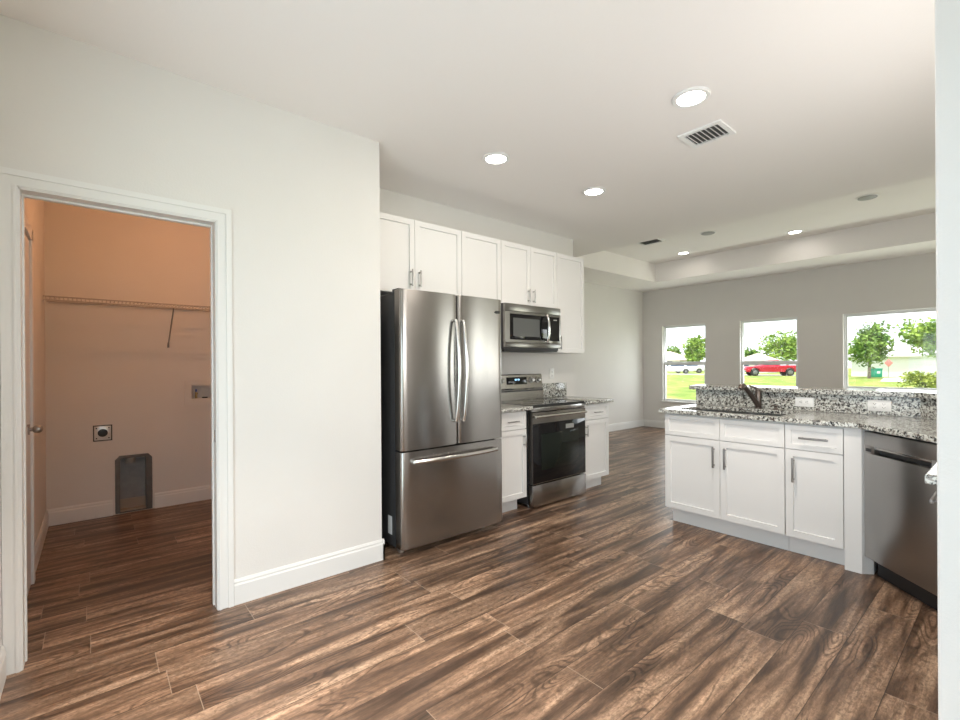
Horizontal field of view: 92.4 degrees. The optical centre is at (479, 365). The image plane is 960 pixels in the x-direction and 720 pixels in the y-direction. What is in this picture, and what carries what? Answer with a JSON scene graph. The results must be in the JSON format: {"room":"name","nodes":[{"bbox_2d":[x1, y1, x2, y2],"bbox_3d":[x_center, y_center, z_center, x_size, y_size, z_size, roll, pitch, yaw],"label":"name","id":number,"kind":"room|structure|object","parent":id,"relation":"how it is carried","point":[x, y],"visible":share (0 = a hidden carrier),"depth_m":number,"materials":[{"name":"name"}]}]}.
{"room":"kitchen","nodes":[
{"label":"kitchen","id":0,"kind":"room"},
{"bbox_2d":[0,198,45,649],"bbox_3d":[-0.943,-0.090,0.573,0.115,2.750,8.090,0,0,-40],"label":"wall","id":1,"kind":"structure","parent":0,"point":[34,209],"depth_m":3.25,"materials":[{"name":"paint"}]},
{"bbox_2d":[0,646,5,698],"bbox_3d":[-1.718,1.222,1.607,0.013,0.135,0.760,0,0,-40],"label":"baseboard","id":2,"kind":"structure","parent":1,"relation":"attached to","point":[2,651],"depth_m":1.84,"materials":[{"name":"white wood"}]},
{"bbox_2d":[25,215,35,584],"bbox_3d":[-2.406,0.242,2.424,0.022,2.100,0.900,0,0,-40],"label":"trim","id":3,"kind":"structure","parent":1,"relation":"attached to","point":[28,230],"depth_m":2.72,"materials":[{"name":"white wood"}]},
{"bbox_2d":[25,234,42,595],"bbox_3d":[-2.386,0.274,2.442,0.076,2.013,0.740,0,0,-40],"label":"door","id":4,"kind":"structure","parent":1,"relation":"in","point":[37,428],"depth_m":2.60,"materials":[{"name":"white wood"}]},
{"bbox_2d":[35,510,48,569],"bbox_3d":[-3.087,1.228,3.236,0.013,0.135,1.216,0,0,-40],"label":"baseboard","id":5,"kind":"structure","parent":1,"relation":"attached to","point":[40,540],"depth_m":3.22,"materials":[{"name":"white wood"}]},
{"bbox_2d":[0,14,381,645],"bbox_3d":[-1.361,-0.089,2.517,1.747,2.750,0.115,0,0,-40],"label":"wall","id":6,"kind":"structure","parent":0,"point":[302,194],"depth_m":2.59,"materials":[{"name":"paint"}]},
{"bbox_2d":[0,166,233,675],"bbox_3d":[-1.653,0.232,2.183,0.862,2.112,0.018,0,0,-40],"label":"trim","id":7,"kind":"structure","parent":6,"relation":"attached to","point":[11,179],"depth_m":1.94,"materials":[{"name":"white wood"}]},
{"bbox_2d":[234,538,384,605],"bbox_3d":[-0.974,1.216,2.752,0.895,0.135,0.013,0,0,-40],"label":"baseboard","id":8,"kind":"structure","parent":6,"relation":"attached to","point":[265,583],"depth_m":2.70,"materials":[{"name":"white wood"}]},
{"bbox_2d":[44,201,642,514],"bbox_3d":[-0.108,-0.101,6.631,9.190,2.750,0.110,0,0,-40],"label":"wall","id":9,"kind":"structure","parent":0,"point":[105,365],"depth_m":4.10,"materials":[{"name":"paint"}]},
{"bbox_2d":[47,500,112,525],"bbox_3d":[-3.328,1.229,3.837,0.420,0.135,0.013,0,0,-40],"label":"baseboard","id":10,"kind":"structure","parent":9,"relation":"attached to","point":[69,514],"depth_m":3.83,"materials":[{"name":"white wood"}]},
{"bbox_2d":[93,424,111,441],"bbox_3d":[-3.222,0.580,3.931,0.128,0.136,0.010,0,0,-40],"label":"receptacle","id":11,"kind":"object","parent":9,"relation":"attached to","point":[100,432],"visible":1,"depth_m":3.93,"materials":[{"name":"white plastic"}]},
{"bbox_2d":[98,429,107,436],"bbox_3d":[-3.220,0.578,3.929,0.068,0.068,0.004,0,0,-40],"label":"socket","id":12,"kind":"object","parent":11,"relation":"attached to","point":[101,432],"depth_m":3.93,"materials":[{"name":"black plastic"}]},
{"bbox_2d":[43,295,209,347],"bbox_3d":[-2.754,-0.343,4.080,1.603,0.362,0.389,0,0,-40],"label":"wire shelf","id":13,"kind":"object","parent":9,"relation":"attached to","point":[59,297],"visible":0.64,"depth_m":3.84,"materials":[{"name":"grey metal"}]},
{"bbox_2d":[115,453,151,513],"bbox_3d":[-3.090,1.040,4.108,0.261,0.497,0.108,0,0,-40],"label":"dryer vent box","id":14,"kind":"object","parent":9,"relation":"attached to","point":[133,473],"visible":0.94,"depth_m":4.13,"materials":[{"name":"grey metal"}]},
{"bbox_2d":[155,485,211,507],"bbox_3d":[-2.593,1.224,4.455,0.910,0.135,0.013,0,0,-40],"label":"baseboard","id":15,"kind":"structure","parent":9,"relation":"attached to","point":[181,496],"depth_m":4.30,"materials":[{"name":"white wood"}]},
{"bbox_2d":[184,380,210,404],"bbox_3d":[-2.655,0.259,4.474,0.380,0.235,0.104,0,0,-40],"label":"washer outlet box","id":16,"kind":"object","parent":9,"relation":"attached to","point":[196,392],"visible":0.57,"depth_m":4.40,"materials":[{"name":"paint"}]},
{"bbox_2d":[609,419,643,431],"bbox_3d":[1.720,1.194,8.081,4.300,0.135,0.013,0,0,-40],"label":"baseboard","id":17,"kind":"structure","parent":9,"relation":"attached to","point":[638,423],"depth_m":9.05,"materials":[{"name":"white wood"}]},
{"bbox_2d":[0,0,935,291],"bbox_3d":[2.531,-1.694,3.487,9.220,0.410,8.370,0,0,-40],"label":"ceiling","id":18,"kind":"structure","parent":0,"point":[829,104],"depth_m":2.56,"materials":[{"name":"white paint"}]},
{"bbox_2d":[482,152,509,164],"bbox_3d":[0.114,-1.468,3.275,0.196,0.010,0.196,0,0,-40],"label":"recessed light","id":19,"kind":"object","parent":18,"relation":"in","point":[492,158],"visible":1,"depth_m":3.27,"materials":[{"name":"white plastic"}]},
{"bbox_2d":[582,187,605,195],"bbox_3d":[0.969,-1.474,3.911,0.196,0.010,0.196,0,0,-40],"label":"recessed light","id":20,"kind":"object","parent":18,"relation":"in","point":[592,191],"visible":1,"depth_m":3.90,"materials":[{"name":"white plastic"}]},
{"bbox_2d":[637,238,665,245],"bbox_3d":[2.510,-1.812,6.774,0.240,0.020,0.340,0,0,-40],"label":"ceiling vent","id":21,"kind":"object","parent":18,"relation":"in","point":[657,240],"visible":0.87,"depth_m":6.78,"materials":[{"name":"white plastic"}]},
{"bbox_2d":[677,251,689,254],"bbox_3d":[3.305,-1.822,7.476,0.196,0.010,0.196,0,0,-40],"label":"recessed light","id":22,"kind":"object","parent":18,"relation":"in","point":[682,252],"visible":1,"depth_m":7.44,"materials":[{"name":"white plastic"}]},
{"bbox_2d":[672,86,710,107],"bbox_3d":[1.164,-1.474,2.539,0.196,0.010,0.196,0,0,-40],"label":"recessed light","id":23,"kind":"object","parent":18,"relation":"in","point":[693,96],"visible":1,"depth_m":2.53,"materials":[{"name":"white plastic"}]},
{"bbox_2d":[677,119,735,148],"bbox_3d":[1.451,-1.472,2.947,0.235,0.020,0.265,0,0,-40],"label":"ceiling vent","id":24,"kind":"object","parent":18,"relation":"in","point":[716,130],"visible":1,"depth_m":2.94,"materials":[{"name":"white plastic"}]},
{"bbox_2d":[700,231,715,234],"bbox_3d":[3.143,-1.819,6.347,0.200,0.014,0.200,0,0,-40],"label":"disc","id":25,"kind":"object","parent":18,"relation":"attached to","point":[705,232],"visible":1,"depth_m":6.33,"materials":[{"name":"grey plastic"}]},
{"bbox_2d":[786,230,802,233],"bbox_3d":[4.319,-1.827,6.316,0.196,0.010,0.196,0,0,-40],"label":"recessed light","id":26,"kind":"object","parent":18,"relation":"in","point":[792,231],"visible":1,"depth_m":6.31,"materials":[{"name":"white plastic"}]},
{"bbox_2d":[856,194,879,200],"bbox_3d":[4.216,-1.824,5.008,0.200,0.014,0.200,0,0,-40],"label":"disc","id":27,"kind":"object","parent":18,"relation":"attached to","point":[868,196],"visible":1,"depth_m":4.99,"materials":[{"name":"grey plastic"}]},
{"bbox_2d":[0,426,937,719],"bbox_3d":[2.549,1.291,3.490,9.220,0.060,8.370,0,0,-40],"label":"floor","id":28,"kind":"structure","parent":0,"point":[597,603],"depth_m":2.24,"materials":[{"name":"brown wood"}]},
{"bbox_2d":[380,288,501,552],"bbox_3d":[-0.385,0.379,3.586,0.910,1.800,0.812,0,0,-40],"label":"refrigerator","id":29,"kind":"object","parent":28,"relation":"on","point":[441,414],"visible":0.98,"depth_m":3.23,"materials":[{"name":"grey metal"}]},
{"bbox_2d":[501,411,526,512],"bbox_3d":[0.070,0.835,4.133,0.416,0.882,0.637,0,0,-40],"label":"base cabinet","id":30,"kind":"object","parent":28,"relation":"on","point":[514,436],"visible":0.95,"depth_m":3.97,"materials":[{"name":"white paint"}]},
{"bbox_2d":[501,403,532,412],"bbox_3d":[0.077,0.377,4.138,0.460,0.032,0.658,0,0,-40],"label":"countertop","id":31,"kind":"structure","parent":30,"relation":"on","point":[504,407],"depth_m":3.95,"materials":[{"name":"black stone"}]},
{"bbox_2d":[501,374,586,507],"bbox_3d":[0.564,0.682,4.515,0.753,1.180,0.674,0,0,-40],"label":"range","id":32,"kind":"object","parent":28,"relation":"on","point":[555,428],"visible":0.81,"depth_m":4.29,"materials":[{"name":"grey metal"}]},
{"bbox_2d":[501,398,583,407],"bbox_3d":[0.566,0.365,4.510,0.753,0.021,0.542,0,0,-40],"label":"cooktop","id":33,"kind":"object","parent":32,"relation":"in","point":[535,402],"depth_m":4.43,"materials":[{"name":"black glass"}]},
{"bbox_2d":[582,403,608,488],"bbox_3d":[1.010,0.828,4.923,0.428,0.882,0.637,0,0,-40],"label":"base cabinet","id":34,"kind":"object","parent":28,"relation":"on","point":[596,420],"visible":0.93,"depth_m":4.73,"materials":[{"name":"white paint"}]},
{"bbox_2d":[544,396,612,403],"bbox_3d":[1.014,0.370,4.925,0.454,0.032,0.658,0,0,-40],"label":"countertop","id":35,"kind":"structure","parent":34,"relation":"on","point":[587,400],"depth_m":4.77,"materials":[{"name":"black stone"}]},
{"bbox_2d":[665,413,788,550],"bbox_3d":[1.995,0.823,3.598,0.644,0.882,0.845,0,0,-40],"label":"base cabinet","id":36,"kind":"object","parent":28,"relation":"on","point":[723,475],"visible":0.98,"depth_m":3.38,"materials":[{"name":"white paint"}]},
{"bbox_2d":[785,423,844,564],"bbox_3d":[2.369,0.821,3.153,0.644,0.882,0.314,0,0,-40],"label":"base cabinet","id":37,"kind":"object","parent":28,"relation":"on","point":[814,454],"visible":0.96,"depth_m":2.97,"materials":[{"name":"white paint"}]},
{"bbox_2d":[844,427,876,573],"bbox_3d":[2.342,0.822,2.836,0.123,0.882,0.132,0,0,-40],"label":"post","id":38,"kind":"object","parent":28,"relation":"on","point":[856,561],"visible":0.57,"depth_m":2.81,"materials":[{"name":"white paint"}]},
{"bbox_2d":[864,431,937,610],"bbox_3d":[2.559,0.828,2.445,0.561,0.868,0.592,0,0,5],"label":"dishwasher","id":39,"kind":"object","parent":28,"relation":"on","point":[900,521],"visible":0.79,"depth_m":2.50,"materials":[{"name":"grey metal"}]},
{"bbox_2d":[929,491,936,503],"bbox_3d":[1.943,0.826,1.495,0.670,0.882,0.644,0,0,-40],"label":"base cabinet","id":40,"kind":"object","parent":28,"relation":"on","point":[933,498],"visible":0.16,"depth_m":1.60,"materials":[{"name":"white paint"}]},
{"bbox_2d":[659,404,936,484],"bbox_3d":[1.905,0.367,2.580,2.083,0.032,2.360,0,0,-40],"label":"countertop","id":41,"kind":"structure","parent":40,"relation":"on","point":[924,429],"depth_m":2.99,"materials":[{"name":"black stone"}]},
{"bbox_2d":[698,409,782,415],"bbox_3d":[1.992,0.493,3.580,0.468,0.222,0.736,0,0,-40],"label":"sink","id":42,"kind":"object","parent":41,"relation":"in","point":[699,409],"visible":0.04,"depth_m":3.77,"materials":[{"name":"silver metal"}]},
{"bbox_2d":[738,383,762,408],"bbox_3d":[2.140,0.245,3.667,0.242,0.206,0.078,0,0,-19],"label":"faucet","id":43,"kind":"object","parent":41,"relation":"on","point":[756,399],"visible":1,"depth_m":3.67,"materials":[{"name":"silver metal"}]},
{"bbox_2d":[380,188,573,395],"bbox_3d":[-0.038,-0.100,4.553,2.898,2.750,0.120,0,0,-40],"label":"wall","id":44,"kind":"structure","parent":0,"point":[393,203],"depth_m":4.74,"materials":[{"name":"paint"}]},
{"bbox_2d":[380,212,461,295],"bbox_3d":[-0.615,-0.856,3.754,0.949,0.592,0.361,0,0,-40],"label":"upper cabinet","id":45,"kind":"object","parent":44,"relation":"attached to","point":[414,254],"visible":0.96,"depth_m":3.67,"materials":[{"name":"white paint"}]},
{"bbox_2d":[461,231,500,299],"bbox_3d":[-0.073,-0.640,4.208,0.458,1.032,0.361,0,0,-40],"label":"upper cabinet","id":46,"kind":"object","parent":44,"relation":"attached to","point":[480,255],"visible":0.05,"depth_m":4.10,"materials":[{"name":"white paint"}]},
{"bbox_2d":[501,240,556,307],"bbox_3d":[0.400,-0.868,4.607,0.778,0.582,0.361,0,0,-40],"label":"upper cabinet","id":47,"kind":"object","parent":44,"relation":"attached to","point":[528,274],"visible":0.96,"depth_m":4.47,"materials":[{"name":"white paint"}]},
{"bbox_2d":[501,303,560,352],"bbox_3d":[0.417,-0.352,4.566,0.774,0.442,0.443,0,0,-40],"label":"microwave","id":48,"kind":"object","parent":47,"relation":"attached to","point":[524,328],"visible":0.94,"depth_m":4.40,"materials":[{"name":"grey metal"}]},
{"bbox_2d":[550,368,553,378],"bbox_3d":[0.809,0.095,5.180,0.072,0.116,0.009,0,0,-40],"label":"wall outlet","id":49,"kind":"object","parent":44,"relation":"attached to","point":[551,369],"visible":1,"depth_m":5.18,"materials":[{"name":"white plastic"}]},
{"bbox_2d":[542,383,566,396],"bbox_3d":[0.816,0.278,5.176,0.463,0.152,0.023,0,0,-40],"label":"backsplash","id":50,"kind":"structure","parent":44,"relation":"attached to","point":[550,389],"depth_m":5.18,"materials":[{"name":"black stone"}]},
{"bbox_2d":[544,253,583,353],"bbox_3d":[0.873,-0.646,5.004,0.452,1.032,0.361,0,0,-40],"label":"upper cabinet","id":51,"kind":"object","parent":44,"relation":"attached to","point":[570,269],"visible":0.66,"depth_m":4.91,"materials":[{"name":"white paint"}]},
{"bbox_2d":[643,252,935,420],"bbox_3d":[6.002,-0.139,6.411,0.120,2.750,8.090,0,0,-40],"label":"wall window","id":52,"kind":"structure","parent":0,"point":[819,298],"depth_m":7.43,"materials":[{"name":"paint"}]},
{"bbox_2d":[644,419,664,427],"bbox_3d":[5.956,1.169,6.371,0.013,0.135,8.056,0,0,-40],"label":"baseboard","id":53,"kind":"structure","parent":52,"relation":"attached to","point":[650,423],"depth_m":9.27,"materials":[{"name":"white wood"}]},
{"bbox_2d":[661,324,705,403],"bbox_3d":[3.927,-0.025,8.850,0.130,1.497,0.895,0,0,-40],"label":"window","id":54,"kind":"structure","parent":52,"relation":"attached to","point":[691,325],"depth_m":8.98,"materials":[{"name":"white plastic"}]},
{"bbox_2d":[741,317,797,386],"bbox_3d":[4.855,-0.029,7.745,0.130,1.497,0.920,0,0,-40],"label":"window","id":55,"kind":"structure","parent":52,"relation":"attached to","point":[743,362],"depth_m":7.82,"materials":[{"name":"white plastic"}]},
{"bbox_2d":[844,308,936,389],"bbox_3d":[6.115,-0.198,6.245,0.130,1.152,1.950,0,0,-40],"label":"window","id":56,"kind":"structure","parent":52,"relation":"attached to","point":[846,316],"depth_m":6.80,"materials":[{"name":"white plastic"}]},
{"bbox_2d":[703,404,935,419],"bbox_3d":[2.690,0.738,3.106,0.649,1.044,2.567,0,0,-20],"label":"wall","id":57,"kind":"structure","parent":0,"point":[703,404],"depth_m":3.53,"materials":[{"name":"paint"}]},
{"bbox_2d":[689,384,936,398],"bbox_3d":[2.702,0.195,3.161,0.870,0.036,2.655,0,0,-20],"label":"bar","id":58,"kind":"object","parent":57,"relation":"on","point":[928,394],"visible":0.84,"depth_m":3.38,"materials":[{"name":"black stone"}]},
{"bbox_2d":[696,390,936,419],"bbox_3d":[2.620,0.280,3.071,0.535,0.130,2.503,0,0,-20],"label":"backsplash","id":59,"kind":"structure","parent":57,"relation":"attached to","point":[900,406],"depth_m":3.40,"materials":[{"name":"black stone"}]},
{"bbox_2d":[795,397,813,406],"bbox_3d":[2.476,0.281,3.514,0.009,0.072,0.120,0,0,-40],"label":"wall outlet","id":60,"kind":"object","parent":59,"relation":"attached to","point":[799,401],"visible":1,"depth_m":3.51,"materials":[{"name":"white plastic"}]},
{"bbox_2d":[799,400,809,403],"bbox_3d":[2.474,0.281,3.513,0.003,0.033,0.068,0,0,-40],"label":"receptacle","id":61,"kind":"object","parent":60,"relation":"attached to","point":[800,401],"depth_m":3.51,"materials":[{"name":"grey plastic"}]},
{"bbox_2d":[868,400,890,411],"bbox_3d":[2.758,0.280,3.179,0.009,0.077,0.125,0,0,-40],"label":"wall outlet","id":62,"kind":"object","parent":59,"relation":"attached to","point":[873,405],"visible":1,"depth_m":3.18,"materials":[{"name":"white plastic"}]},
{"bbox_2d":[871,402,877,408],"bbox_3d":[2.740,0.280,3.196,0.003,0.043,0.035,0,0,-40],"label":"receptacle","id":63,"kind":"object","parent":62,"relation":"attached to","point":[874,405],"depth_m":3.20,"materials":[{"name":"grey plastic"}]},
{"bbox_2d":[881,403,886,408],"bbox_3d":[2.772,0.280,3.159,0.003,0.043,0.035,0,0,-40],"label":"receptacle","id":64,"kind":"object","parent":62,"relation":"attached to","point":[883,405],"depth_m":3.16,"materials":[{"name":"grey plastic"}]},
{"bbox_2d":[935,0,959,719],"bbox_3d":[2.188,-0.108,-0.024,0.120,2.750,3.146,0,0,-40],"label":"wall","id":65,"kind":"structure","parent":0,"point":[947,12],"depth_m":1.12,"materials":[{"name":"paint"}]},
{"label":"outside","id":66,"kind":"structure","parent":0,"visible":0},
{"bbox_2d":[881,378,904,381],"bbox_3d":[33.261,1.127,36.460,2.104,0.018,12.856,0,0,42],"label":"path","id":67,"kind":"structure","parent":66,"point":[883,379],"depth_m":34.30,"materials":[{"name":"concrete"}]},
{"bbox_2d":[885,359,892,377],"bbox_3d":[34.153,0.301,38.493,0.676,1.658,0.075,0,0,5],"label":"street sign","id":68,"kind":"object","parent":67,"relation":"on","point":[888,362],"visible":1,"depth_m":38.46,"materials":[{"name":"red metal"}]},
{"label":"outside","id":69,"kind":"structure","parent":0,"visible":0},
{"bbox_2d":[666,368,928,399],"bbox_3d":[40.950,1.209,67.076,131.000,0.300,170.000,0,0,-40],"label":"ground","id":70,"kind":"structure","parent":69,"point":[677,386],"depth_m":33.18,"materials":[{"name":"green plant"}]},
{"bbox_2d":[667,345,684,354],"bbox_3d":[42.763,-1.843,104.514,6.228,5.802,6.300,0,0,-40],"label":"tree","id":71,"kind":"object","parent":70,"relation":"on","point":[675,349],"visible":0.1,"depth_m":103.86,"materials":[{"name":"green plant"}]},
{"bbox_2d":[666,351,689,366],"bbox_3d":[35.938,-0.782,87.999,7.300,3.700,8.400,0,0,-40],"label":"house","id":72,"kind":"structure","parent":70,"relation":"on","point":[671,356],"depth_m":84.64,"materials":[{"name":"white paint"}]},
{"bbox_2d":[666,365,692,373],"bbox_3d":[26.693,0.441,63.001,4.437,1.420,1.720,0,0,20],"label":"car","id":73,"kind":"object","parent":70,"relation":"on","point":[684,368],"visible":0.63,"depth_m":62.09,"materials":[{"name":"white paint"}]},
{"bbox_2d":[676,365,703,372],"bbox_3d":[29.899,0.418,66.001,4.437,1.420,1.720,0,0,20],"label":"car","id":74,"kind":"object","parent":70,"relation":"on","point":[695,367],"visible":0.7,"depth_m":64.87,"materials":[{"name":"white paint"}]},
{"bbox_2d":[682,334,704,361],"bbox_3d":[37.404,-2.151,79.876,4.813,6.516,4.687,0,0,-40],"label":"tree","id":75,"kind":"object","parent":70,"relation":"on","point":[694,351],"visible":0.98,"depth_m":78.84,"materials":[{"name":"green plant"}]},
{"bbox_2d":[744,347,760,356],"bbox_3d":[55.404,-1.259,95.902,5.958,5.450,5.964,0,0,-40],"label":"tree","id":76,"kind":"object","parent":70,"relation":"on","point":[747,352],"visible":0.16,"depth_m":95.38,"materials":[{"name":"green plant"}]},
{"bbox_2d":[744,353,780,372],"bbox_3d":[39.860,-0.309,66.000,4.800,2.750,4.400,0,0,-40],"label":"house","id":77,"kind":"structure","parent":70,"relation":"on","point":[755,357],"depth_m":64.88,"materials":[{"name":"white paint"}]},
{"bbox_2d":[744,360,795,375],"bbox_3d":[31.242,0.297,49.501,5.400,1.679,1.864,0,0,14],"label":"pickup truck","id":78,"kind":"object","parent":70,"relation":"on","point":[789,370],"visible":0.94,"depth_m":48.75,"materials":[{"name":"red paint"}]},
{"bbox_2d":[755,330,796,360],"bbox_3d":[49.144,-2.359,74.525,8.279,6.834,8.391,0,0,-40],"label":"tree","id":79,"kind":"object","parent":70,"relation":"on","point":[788,351],"visible":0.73,"depth_m":73.50,"materials":[{"name":"green plant"}]},
{"bbox_2d":[848,319,897,377],"bbox_3d":[33.839,-1.395,39.896,4.319,5.095,3.395,0,0,-40],"label":"tree","id":80,"kind":"object","parent":70,"relation":"on","point":[871,344],"visible":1,"depth_m":39.27,"materials":[{"name":"green plant"}]},
{"bbox_2d":[871,368,882,376],"bbox_3d":[36.568,0.701,42.501,0.720,0.820,0.660,0,0,5],"label":"utility box","id":81,"kind":"object","parent":70,"relation":"on","point":[877,372],"visible":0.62,"depth_m":42.22,"materials":[{"name":"teal metal"}]},
{"bbox_2d":[848,341,935,376],"bbox_3d":[43.394,-0.708,44.000,8.800,3.550,11.800,0,0,-40],"label":"house","id":82,"kind":"structure","parent":70,"relation":"on","point":[903,360],"depth_m":42.96,"materials":[{"name":"white paint"}]},
{"bbox_2d":[891,317,935,357],"bbox_3d":[31.901,-1.208,31.851,4.007,4.760,5.308,0,0,-40],"label":"tree","id":83,"kind":"object","parent":70,"relation":"on","point":[925,333],"visible":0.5,"depth_m":32.31,"materials":[{"name":"green plant"}]},
{"bbox_2d":[896,370,936,387],"bbox_3d":[20.372,0.764,20.937,1.504,1.171,2.122,0,0,-29],"label":"shrub","id":84,"kind":"object","parent":70,"relation":"on","point":[916,378],"visible":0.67,"depth_m":21.03,"materials":[{"name":"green plant"}]},
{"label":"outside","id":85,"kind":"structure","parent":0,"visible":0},
{"bbox_2d":[666,373,795,375],"bbox_3d":[20.468,1.178,66.188,4.500,0.014,45.000,0,0,-40],"label":"road","id":86,"kind":"structure","parent":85,"point":[666,373],"depth_m":50.65,"materials":[{"name":"grey asphalt"}]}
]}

